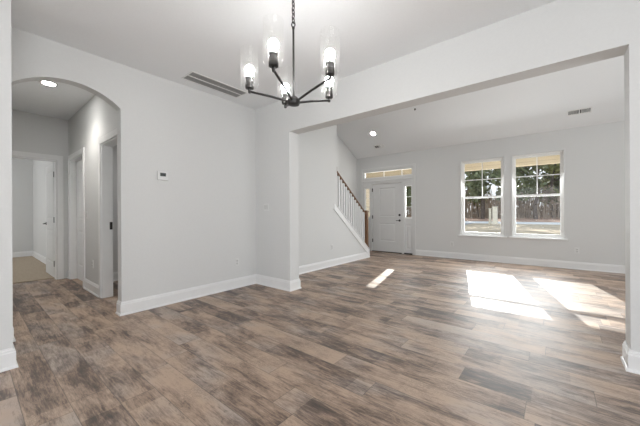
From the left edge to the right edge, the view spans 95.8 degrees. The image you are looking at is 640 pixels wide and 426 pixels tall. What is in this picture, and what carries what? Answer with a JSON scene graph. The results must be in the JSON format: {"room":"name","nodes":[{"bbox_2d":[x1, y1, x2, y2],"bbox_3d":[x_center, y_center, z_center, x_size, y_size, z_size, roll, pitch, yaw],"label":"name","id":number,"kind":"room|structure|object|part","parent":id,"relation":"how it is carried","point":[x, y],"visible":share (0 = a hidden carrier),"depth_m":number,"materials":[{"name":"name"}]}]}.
{"room":"empty dining room","nodes":[
{"label":"empty dining room","id":0,"kind":"room"},
{"bbox_2d":[0,0,12,349],"bbox_3d":[-2.631,-0.265,2.304,0.658,2.857,0.192,0,0,39],"label":"wall","id":1,"kind":"structure","parent":0,"point":[6,278],"depth_m":2.15,"materials":[{"name":"paint"}]},
{"bbox_2d":[0,328,18,372],"bbox_3d":[-2.650,1.088,2.349,0.810,0.152,0.282,0,0,39],"label":"baseboard","id":2,"kind":"structure","parent":1,"relation":"attached to","point":[8,361],"depth_m":2.14,"materials":[{"name":"white paint"}]},
{"bbox_2d":[12,158,32,251],"bbox_3d":[-9.165,-0.231,6.548,0.120,2.857,3.778,0,0,39],"label":"wall","id":3,"kind":"structure","parent":0,"point":[22,169],"depth_m":7.82,"materials":[{"name":"paint"}]},
{"bbox_2d":[12,256,54,283],"bbox_3d":[-7.532,1.243,5.225,4.310,0.132,3.780,0,0,39],"label":"floor","id":4,"kind":"structure","parent":0,"point":[27,268],"depth_m":5.88,"materials":[{"name":"beige carpet"}]},
{"bbox_2d":[12,109,68,278],"bbox_3d":[-5.791,-0.248,3.799,0.120,2.857,3.778,0,0,39],"label":"wall","id":5,"kind":"structure","parent":0,"point":[31,132],"depth_m":5.01,"materials":[{"name":"paint"}]},
{"bbox_2d":[12,150,63,279],"bbox_3d":[-4.964,0.081,4.800,0.142,2.190,1.042,0,0,39],"label":"trim","id":6,"kind":"structure","parent":5,"relation":"attached to","point":[58,160],"depth_m":5.11,"materials":[{"name":"white paint"}]},
{"bbox_2d":[43,163,54,276],"bbox_3d":[-5.089,0.131,5.428,0.867,2.060,0.101,0,0,39],"label":"door","id":7,"kind":"structure","parent":5,"relation":"in","point":[49,170],"depth_m":5.41,"materials":[{"name":"paint"}]},
{"bbox_2d":[33,95,116,284],"bbox_3d":[-5.130,-0.252,5.775,7.352,2.857,0.120,0,0,39],"label":"wall","id":8,"kind":"structure","parent":0,"point":[96,118],"depth_m":4.40,"materials":[{"name":"paint"}]},
{"bbox_2d":[12,251,45,263],"bbox_3d":[-7.471,1.113,5.173,4.232,0.152,3.778,0,0,39],"label":"baseboard","id":9,"kind":"structure","parent":8,"relation":"attached to","point":[36,255],"depth_m":7.72,"materials":[{"name":"white paint"}]},
{"bbox_2d":[68,147,84,287],"bbox_3d":[-4.039,0.076,4.878,1.065,2.190,0.142,0,0,39],"label":"trim","id":10,"kind":"structure","parent":8,"relation":"attached to","point":[72,199],"depth_m":5.12,"materials":[{"name":"white paint"}]},
{"bbox_2d":[76,160,82,280],"bbox_3d":[-4.031,0.128,4.887,0.853,2.070,0.110,0,0,39],"label":"door","id":11,"kind":"structure","parent":8,"relation":"in","point":[79,163],"depth_m":5.04,"materials":[{"name":"paint"}]},
{"bbox_2d":[67,270,98,296],"bbox_3d":[-3.436,1.092,4.306,2.880,0.152,0.027,0,0,39],"label":"baseboard","id":12,"kind":"structure","parent":8,"relation":"attached to","point":[91,287],"depth_m":4.23,"materials":[{"name":"white paint"}]},
{"bbox_2d":[98,128,116,297],"bbox_3d":[-2.661,0.069,3.756,0.920,2.190,0.142,0,0,39],"label":"trim","id":13,"kind":"structure","parent":8,"relation":"attached to","point":[105,150],"depth_m":3.97,"materials":[{"name":"white paint"}]},
{"bbox_2d":[113,145,117,271],"bbox_3d":[-3.249,-0.262,5.418,0.120,2.857,1.702,0,0,39],"label":"wall","id":14,"kind":"structure","parent":0,"point":[115,200],"depth_m":4.98,"materials":[{"name":"paint"}]},
{"bbox_2d":[11,27,255,301],"bbox_3d":[-3.261,-0.262,2.151,0.125,2.857,7.217,0,0,39],"label":"wall","id":15,"kind":"structure","parent":0,"point":[189,229],"depth_m":3.70,"materials":[{"name":"paint"}]},
{"bbox_2d":[113,272,117,280],"bbox_3d":[-2.463,1.087,4.750,1.932,0.152,1.652,0,0,39],"label":"baseboard","id":16,"kind":"structure","parent":15,"relation":"attached to","point":[115,274],"depth_m":4.96,"materials":[{"name":"white paint"}]},
{"bbox_2d":[157,171,167,180],"bbox_3d":[-1.970,-0.465,3.619,0.024,0.110,0.128,0,0,39],"label":"thermostat","id":17,"kind":"object","parent":15,"relation":"attached to","point":[161,175],"visible":1,"depth_m":3.61,"materials":[{"name":"white plastic"}]},
{"bbox_2d":[235,258,238,265],"bbox_3d":[-1.281,0.759,4.468,0.010,0.116,0.070,0,0,39],"label":"wall outlet","id":18,"kind":"object","parent":15,"relation":"attached to","point":[236,259],"visible":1,"depth_m":4.47,"materials":[{"name":"white plastic"}]},
{"bbox_2d":[115,252,369,315],"bbox_3d":[-0.264,1.075,5.180,0.935,0.152,5.509,0,0,39],"label":"baseboard","id":19,"kind":"structure","parent":15,"relation":"attached to","point":[154,301],"depth_m":4.25,"materials":[{"name":"white paint"}]},
{"bbox_2d":[11,0,556,119],"bbox_3d":[-3.455,-1.759,2.302,14.350,0.140,7.217,0,0,39],"label":"ceiling","id":20,"kind":"structure","parent":0,"point":[170,40],"depth_m":2.74,"materials":[{"name":"paint"}]},
{"bbox_2d":[39,81,57,86],"bbox_3d":[-3.532,-1.685,3.760,0.188,0.006,0.188,0,0,39],"label":"recessed light","id":21,"kind":"object","parent":20,"relation":"in","point":[48,83],"visible":0.94,"depth_m":3.75,"materials":[{"name":"white paint"}]},
{"bbox_2d":[181,71,247,97],"bbox_3d":[-1.380,-1.697,3.858,0.284,0.006,0.820,0,0,39],"label":"ceiling vent","id":22,"kind":"object","parent":20,"relation":"in","point":[192,76],"visible":0.98,"depth_m":3.82,"materials":[{"name":"white metal"}]},
{"bbox_2d":[245,0,334,107],"bbox_3d":[-0.169,-1.244,2.084,0.723,0.925,0.741,0,0,39],"label":"chandelier","id":23,"kind":"object","parent":20,"relation":"hanging from","point":[287,100],"visible":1,"depth_m":2.08,"materials":[{"name":"brown metal"}]},
{"bbox_2d":[245,76,253,89],"bbox_3d":[-0.513,-0.947,2.105,0.062,0.084,0.062,0,0,39],"label":"socket","id":24,"kind":"object","parent":23,"relation":"attached to","point":[249,85],"depth_m":2.08,"materials":[{"name":"black metal"}]},
{"bbox_3d":[-0.514,-1.031,2.105,0.069,0.088,0.069,0,0,39],"label":"bulb","id":25,"kind":"part","parent":23,"relation":"part of","materials":[{"name":"white glass"}]},
{"bbox_3d":[-0.371,-0.856,2.100,0.305,0.116,0.022,0,0,2],"label":"arm","id":26,"kind":"part","parent":23,"relation":"part of","materials":[{"name":"brown metal"}]},
{"bbox_2d":[268,51,278,68],"bbox_3d":[-0.288,-0.949,1.790,0.062,0.084,0.062,0,0,39],"label":"socket","id":27,"kind":"object","parent":23,"relation":"attached to","point":[273,62],"depth_m":1.77,"materials":[{"name":"black metal"}]},
{"bbox_3d":[-0.289,-1.032,1.790,0.069,0.088,0.069,0,0,39],"label":"bulb","id":28,"kind":"part","parent":23,"relation":"part of","materials":[{"name":"white glass"}]},
{"bbox_3d":[-0.244,-0.857,1.925,0.022,0.116,0.305,0,0,18],"label":"arm","id":29,"kind":"part","parent":23,"relation":"part of","materials":[{"name":"brown metal"}]},
{"bbox_3d":[-0.289,-1.032,2.404,0.069,0.088,0.069,0,0,39],"label":"bulb","id":30,"kind":"part","parent":23,"relation":"part of","materials":[{"name":"white glass"}]},
{"bbox_2d":[282,93,288,104],"bbox_3d":[-0.288,-0.949,2.404,0.062,0.084,0.062,0,0,39],"label":"socket","id":31,"kind":"object","parent":23,"relation":"attached to","point":[284,95],"depth_m":2.38,"materials":[{"name":"black metal"}]},
{"bbox_3d":[-0.192,-1.109,2.097,0.029,0.565,0.020,0,0,-29],"label":"stem","id":32,"kind":"part","parent":23,"relation":"part of","materials":[{"name":"brown metal"}]},
{"bbox_3d":[-0.194,-1.519,2.097,0.022,0.291,0.022,0,0,-6],"label":"chain","id":33,"kind":"part","parent":23,"relation":"part of","materials":[{"name":"brown metal"}]},
{"bbox_3d":[-0.046,-0.858,1.989,0.305,0.116,0.022,0,0,37],"label":"arm","id":34,"kind":"part","parent":23,"relation":"part of","materials":[{"name":"brown metal"}]},
{"bbox_3d":[-0.043,-0.858,2.199,0.305,0.116,0.022,0,0,-35],"label":"arm","id":35,"kind":"part","parent":23,"relation":"part of","materials":[{"name":"brown metal"}]},
{"bbox_2d":[325,86,332,98],"bbox_3d":[0.072,-0.950,2.282,0.062,0.084,0.062,0,0,39],"label":"socket","id":36,"kind":"object","parent":23,"relation":"attached to","point":[329,89],"depth_m":2.26,"materials":[{"name":"black metal"}]},
{"bbox_3d":[0.072,-1.034,2.282,0.069,0.088,0.069,0,0,39],"label":"bulb","id":37,"kind":"part","parent":23,"relation":"part of","materials":[{"name":"white glass"}]},
{"bbox_2d":[325,60,334,76],"bbox_3d":[0.066,-0.950,1.903,0.062,0.084,0.062,0,0,39],"label":"socket","id":38,"kind":"object","parent":23,"relation":"attached to","point":[329,72],"depth_m":1.88,"materials":[{"name":"black metal"}]},
{"bbox_3d":[0.065,-1.034,1.903,0.069,0.088,0.069,0,0,39],"label":"bulb","id":39,"kind":"part","parent":23,"relation":"part of","materials":[{"name":"white glass"}]},
{"bbox_2d":[0,251,639,425],"bbox_3d":[-0.305,1.212,2.737,10.040,0.120,11.852,0,0,39],"label":"floor","id":40,"kind":"structure","parent":0,"point":[382,338],"depth_m":2.40,"materials":[{"name":"brown wood"}]},
{"bbox_2d":[298,125,365,265],"bbox_3d":[0.153,-0.798,6.203,0.110,3.895,3.383,0,0,39],"label":"wall","id":41,"kind":"structure","parent":0,"point":[320,226],"depth_m":5.94,"materials":[{"name":"paint"}]},
{"bbox_2d":[334,203,369,255],"bbox_3d":[0.745,0.464,6.921,0.161,1.365,1.550,0,0,39],"label":"trim","id":42,"kind":"structure","parent":41,"relation":"attached to","point":[337,209],"depth_m":6.80,"materials":[{"name":"white paint"}]},
{"bbox_2d":[337,171,368,246],"bbox_3d":[0.781,-0.046,6.970,0.112,1.960,1.414,0,0,39],"label":"stair railing","id":43,"kind":"object","parent":42,"relation":"on","point":[363,225],"visible":0.72,"depth_m":6.98,"materials":[{"name":"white wood"}]},
{"bbox_3d":[0.747,-0.470,6.931,0.066,1.033,1.314,0,0,39],"label":"handrail","id":44,"kind":"part","parent":43,"relation":"part of","materials":[{"name":"brown wood"}]},
{"bbox_3d":[1.195,0.433,7.474,0.112,0.997,0.112,0,0,39],"label":"newel post","id":45,"kind":"part","parent":43,"relation":"part of","materials":[{"name":"brown wood"}]},
{"bbox_2d":[337,135,356,230],"bbox_3d":[-0.311,-0.865,7.292,0.120,4.034,4.485,0,0,39],"label":"wall","id":46,"kind":"structure","parent":0,"point":[346,161],"depth_m":8.58,"materials":[{"name":"paint"}]},
{"bbox_2d":[255,0,639,351],"bbox_3d":[1.669,-0.337,2.663,6.873,2.957,0.194,0,0,39],"label":"wall","id":47,"kind":"structure","parent":0,"point":[558,35],"depth_m":2.74,"materials":[{"name":"paint"}]},
{"bbox_2d":[620,340,639,374],"bbox_3d":[3.310,1.057,1.333,2.660,0.152,0.248,0,0,39],"label":"baseboard","id":48,"kind":"structure","parent":47,"relation":"attached to","point":[630,359],"depth_m":2.07,"materials":[{"name":"white paint"}]},
{"bbox_2d":[366,155,559,177],"bbox_3d":[4.609,-1.442,7.963,7.700,0.465,0.220,0,0,39],"label":"beam","id":49,"kind":"structure","parent":0,"point":[555,159],"depth_m":7.82,"materials":[{"name":"beige"}]},
{"bbox_2d":[337,55,623,158],"bbox_3d":[2.813,-2.317,4.837,8.070,1.402,4.635,0,0,39],"label":"ceiling","id":50,"kind":"structure","parent":0,"point":[538,104],"depth_m":5.95,"materials":[{"name":"paint"}]},
{"bbox_2d":[374,144,383,148],"bbox_3d":[1.659,-1.868,8.112,0.290,0.071,0.128,0,0,39],"label":"ceiling vent","id":51,"kind":"object","parent":50,"relation":"in","point":[380,145],"visible":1,"depth_m":8.11,"materials":[{"name":"white metal"}]},
{"bbox_2d":[567,107,591,115],"bbox_3d":[4.876,-1.908,5.433,0.350,0.076,0.137,0,0,39],"label":"ceiling vent","id":52,"kind":"object","parent":50,"relation":"in","point":[587,109],"visible":1,"depth_m":5.43,"materials":[{"name":"white metal"}]},
{"bbox_2d":[357,121,624,264],"bbox_3d":[4.192,-0.276,6.615,7.953,2.849,0.150,0,0,39],"label":"wall","id":53,"kind":"structure","parent":0,"point":[594,154],"depth_m":6.08,"materials":[{"name":"paint"}]},
{"bbox_2d":[365,188,369,248],"bbox_3d":[1.444,0.190,8.794,0.198,1.905,0.105,0,0,39],"label":"window","id":54,"kind":"structure","parent":53,"relation":"in","point":[365,188],"depth_m":8.78,"materials":[{"name":"glass"}]},
{"bbox_3d":[1.461,-0.299,8.817,0.198,0.927,0.045,0,0,39],"label":"glass frame","id":55,"kind":"part","parent":54,"relation":"part of","materials":[{"name":"beige glass"}]},
{"bbox_3d":[1.466,0.648,8.817,0.198,0.965,0.045,0,0,39],"label":"panel","id":56,"kind":"part","parent":54,"relation":"part of","materials":[{"name":"paint"}]},
{"bbox_2d":[372,183,401,253],"bbox_3d":[1.933,0.143,8.397,0.933,1.994,0.104,0,0,39],"label":"door","id":57,"kind":"structure","parent":53,"relation":"in","point":[386,198],"depth_m":8.39,"materials":[{"name":"paint"}]},
{"bbox_2d":[364,168,411,178],"bbox_3d":[1.960,-1.143,8.406,1.500,0.185,0.045,0,0,39],"label":"window","id":58,"kind":"structure","parent":53,"relation":"in","point":[406,168],"depth_m":8.40,"materials":[{"name":"white plastic"}]},
{"bbox_2d":[361,164,415,254],"bbox_3d":[1.964,-0.098,8.404,1.710,2.475,0.141,0,0,39],"label":"trim","id":59,"kind":"structure","parent":53,"relation":"attached to","point":[404,179],"depth_m":8.09,"materials":[{"name":"paint"}]},
{"bbox_2d":[404,185,411,254],"bbox_3d":[2.442,0.185,7.981,0.225,1.905,0.105,0,0,39],"label":"window","id":60,"kind":"structure","parent":53,"relation":"in","point":[408,220],"depth_m":7.99,"materials":[{"name":"paint"}]},
{"bbox_3d":[2.458,-0.304,8.005,0.225,0.927,0.045,0,0,39],"label":"glass frame","id":61,"kind":"part","parent":60,"relation":"part of","materials":[{"name":"white plastic"}]},
{"bbox_3d":[2.463,0.643,8.005,0.225,0.965,0.045,0,0,39],"label":"panel","id":62,"kind":"part","parent":60,"relation":"part of","materials":[{"name":"paint"}]},
{"bbox_2d":[458,155,506,237],"bbox_3d":[3.838,-0.369,6.851,1.000,1.859,0.160,0,0,39],"label":"window","id":63,"kind":"structure","parent":53,"relation":"in","point":[500,158],"depth_m":6.85,"materials":[{"name":"paint"}]},
{"bbox_3d":[3.874,-0.798,6.898,0.826,0.890,0.030,0,0,39],"label":"sash","id":64,"kind":"part","parent":63,"relation":"part of","materials":[{"name":"white plastic"}]},
{"bbox_3d":[3.856,0.051,6.871,0.826,0.895,0.030,0,0,39],"label":"sash","id":65,"kind":"part","parent":63,"relation":"part of","materials":[{"name":"white plastic"}]},
{"bbox_2d":[416,249,624,273],"bbox_3d":[4.908,1.048,5.923,5.980,0.152,0.027,0,0,39],"label":"baseboard","id":66,"kind":"structure","parent":53,"relation":"attached to","point":[611,268],"depth_m":6.22,"materials":[{"name":"white paint"}]},
{"bbox_2d":[509,149,567,239],"bbox_3d":[4.650,-0.374,6.190,0.995,1.859,0.160,0,0,39],"label":"window","id":67,"kind":"structure","parent":53,"relation":"in","point":[562,194],"depth_m":6.15,"materials":[{"name":"paint"}]},
{"bbox_3d":[4.686,-0.802,6.236,0.821,0.890,0.030,0,0,39],"label":"sash","id":68,"kind":"part","parent":67,"relation":"part of","materials":[{"name":"white plastic"}]},
{"bbox_3d":[4.668,0.046,6.209,0.821,0.895,0.030,0,0,39],"label":"sash","id":69,"kind":"part","parent":67,"relation":"part of","materials":[{"name":"glass"}]},
{"label":"outside","id":70,"kind":"structure","parent":0,"visible":0},
{"bbox_2d":[465,216,559,221],"bbox_3d":[25.094,0.809,46.632,100.000,0.378,36.000,0,0,39],"label":"straw","id":71,"kind":"object","parent":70,"point":[469,218],"visible":0.06,"depth_m":32.54,"materials":[{"name":"plant"}]},
{"bbox_2d":[406,187,410,206],"bbox_3d":[13.948,-3.521,42.149,3.272,8.974,3.538,0,0,5],"label":"evergreen tree","id":72,"kind":"object","parent":71,"relation":"on","point":[408,191],"visible":0.11,"depth_m":42.14,"materials":[{"name":"green plant"}]},
{"bbox_2d":[406,186,410,213],"bbox_3d":[13.778,-3.628,46.118,3.719,9.110,3.583,0,0,-35],"label":"leafy tree","id":73,"kind":"object","parent":71,"relation":"on","point":[406,186],"visible":0.05,"depth_m":45.84,"materials":[{"name":"green plant"}]},
{"bbox_2d":[466,170,489,216],"bbox_3d":[23.307,-3.707,43.027,3.558,9.046,3.693,0,0,0],"label":"leafy tree","id":74,"kind":"object","parent":71,"relation":"on","point":[469,176],"visible":0.06,"depth_m":42.52,"materials":[{"name":"green plant"}]},
{"bbox_2d":[465,170,497,218],"bbox_3d":[20.538,-4.923,37.117,4.654,11.806,4.304,0,0,-1],"label":"evergreen tree","id":75,"kind":"object","parent":71,"relation":"on","point":[475,186],"visible":0.37,"depth_m":36.94,"materials":[{"name":"green plant"}]},
{"bbox_2d":[406,183,559,218],"bbox_3d":[18.879,-1.667,48.333,52.988,5.755,13.316,0,0,39],"label":"underbrush","id":76,"kind":"object","parent":71,"relation":"on","point":[524,212],"visible":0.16,"depth_m":37.86,"materials":[{"name":"plant"}]},
{"bbox_2d":[491,167,533,200],"bbox_3d":[23.062,-5.053,34.856,4.752,12.054,4.395,0,0,-29],"label":"evergreen tree","id":77,"kind":"object","parent":71,"relation":"on","point":[523,180],"visible":0.15,"depth_m":34.07,"materials":[{"name":"green plant"}]},
{"bbox_2d":[516,164,550,218],"bbox_3d":[25.103,-4.517,33.571,4.338,10.902,5.397,0,0,27],"label":"evergreen tree","id":78,"kind":"object","parent":71,"relation":"on","point":[533,180],"visible":0.23,"depth_m":33.50,"materials":[{"name":"green plant"}]},
{"bbox_2d":[535,168,559,216],"bbox_3d":[30.953,-4.950,38.033,4.556,11.556,4.213,0,0,41],"label":"evergreen tree","id":79,"kind":"object","parent":71,"relation":"on","point":[556,184],"visible":0.16,"depth_m":37.70,"materials":[{"name":"green plant"}]},
{"bbox_2d":[539,163,559,217],"bbox_3d":[29.368,-4.299,35.976,4.035,10.260,4.188,0,0,-35],"label":"leafy tree","id":80,"kind":"object","parent":71,"relation":"on","point":[552,168],"visible":0.23,"depth_m":36.10,"materials":[{"name":"green plant"}]},
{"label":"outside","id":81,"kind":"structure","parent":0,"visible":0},
{"bbox_2d":[465,223,559,234],"bbox_3d":[4.277,1.258,21.075,100.000,0.480,22.328,0,0,39],"label":"ground","id":82,"kind":"structure","parent":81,"point":[474,227],"depth_m":19.81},
{"bbox_2d":[366,189,369,216],"bbox_3d":[0.594,-0.678,12.767,4.600,4.150,4.848,0,0,39],"label":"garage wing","id":83,"kind":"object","parent":82,"relation":"on","point":[367,190],"visible":0.02,"depth_m":10.57,"materials":[{"name":"beige"}]},
{"bbox_2d":[488,208,491,223],"bbox_3d":[15.192,0.291,25.804,0.250,1.400,0.250,0,0,39],"label":"gate post","id":84,"kind":"object","parent":82,"relation":"on","point":[489,222],"visible":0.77,"depth_m":25.73,"materials":[{"name":"beige paint"}]},
{"bbox_2d":[492,206,497,223],"bbox_3d":[15.280,0.217,25.216,0.420,1.560,0.420,0,0,39],"label":"gate post","id":85,"kind":"object","parent":82,"relation":"on","point":[494,209],"visible":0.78,"depth_m":25.09,"materials":[{"name":"beige paint"}]},
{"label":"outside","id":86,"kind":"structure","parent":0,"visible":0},
{"bbox_2d":[465,221,559,224],"bbox_3d":[12.526,1.007,31.203,100.000,0.212,3.800,0,0,39],"label":"road","id":87,"kind":"structure","parent":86,"point":[549,223],"depth_m":26.45,"materials":[{"name":"grey asphalt"}]}
]}

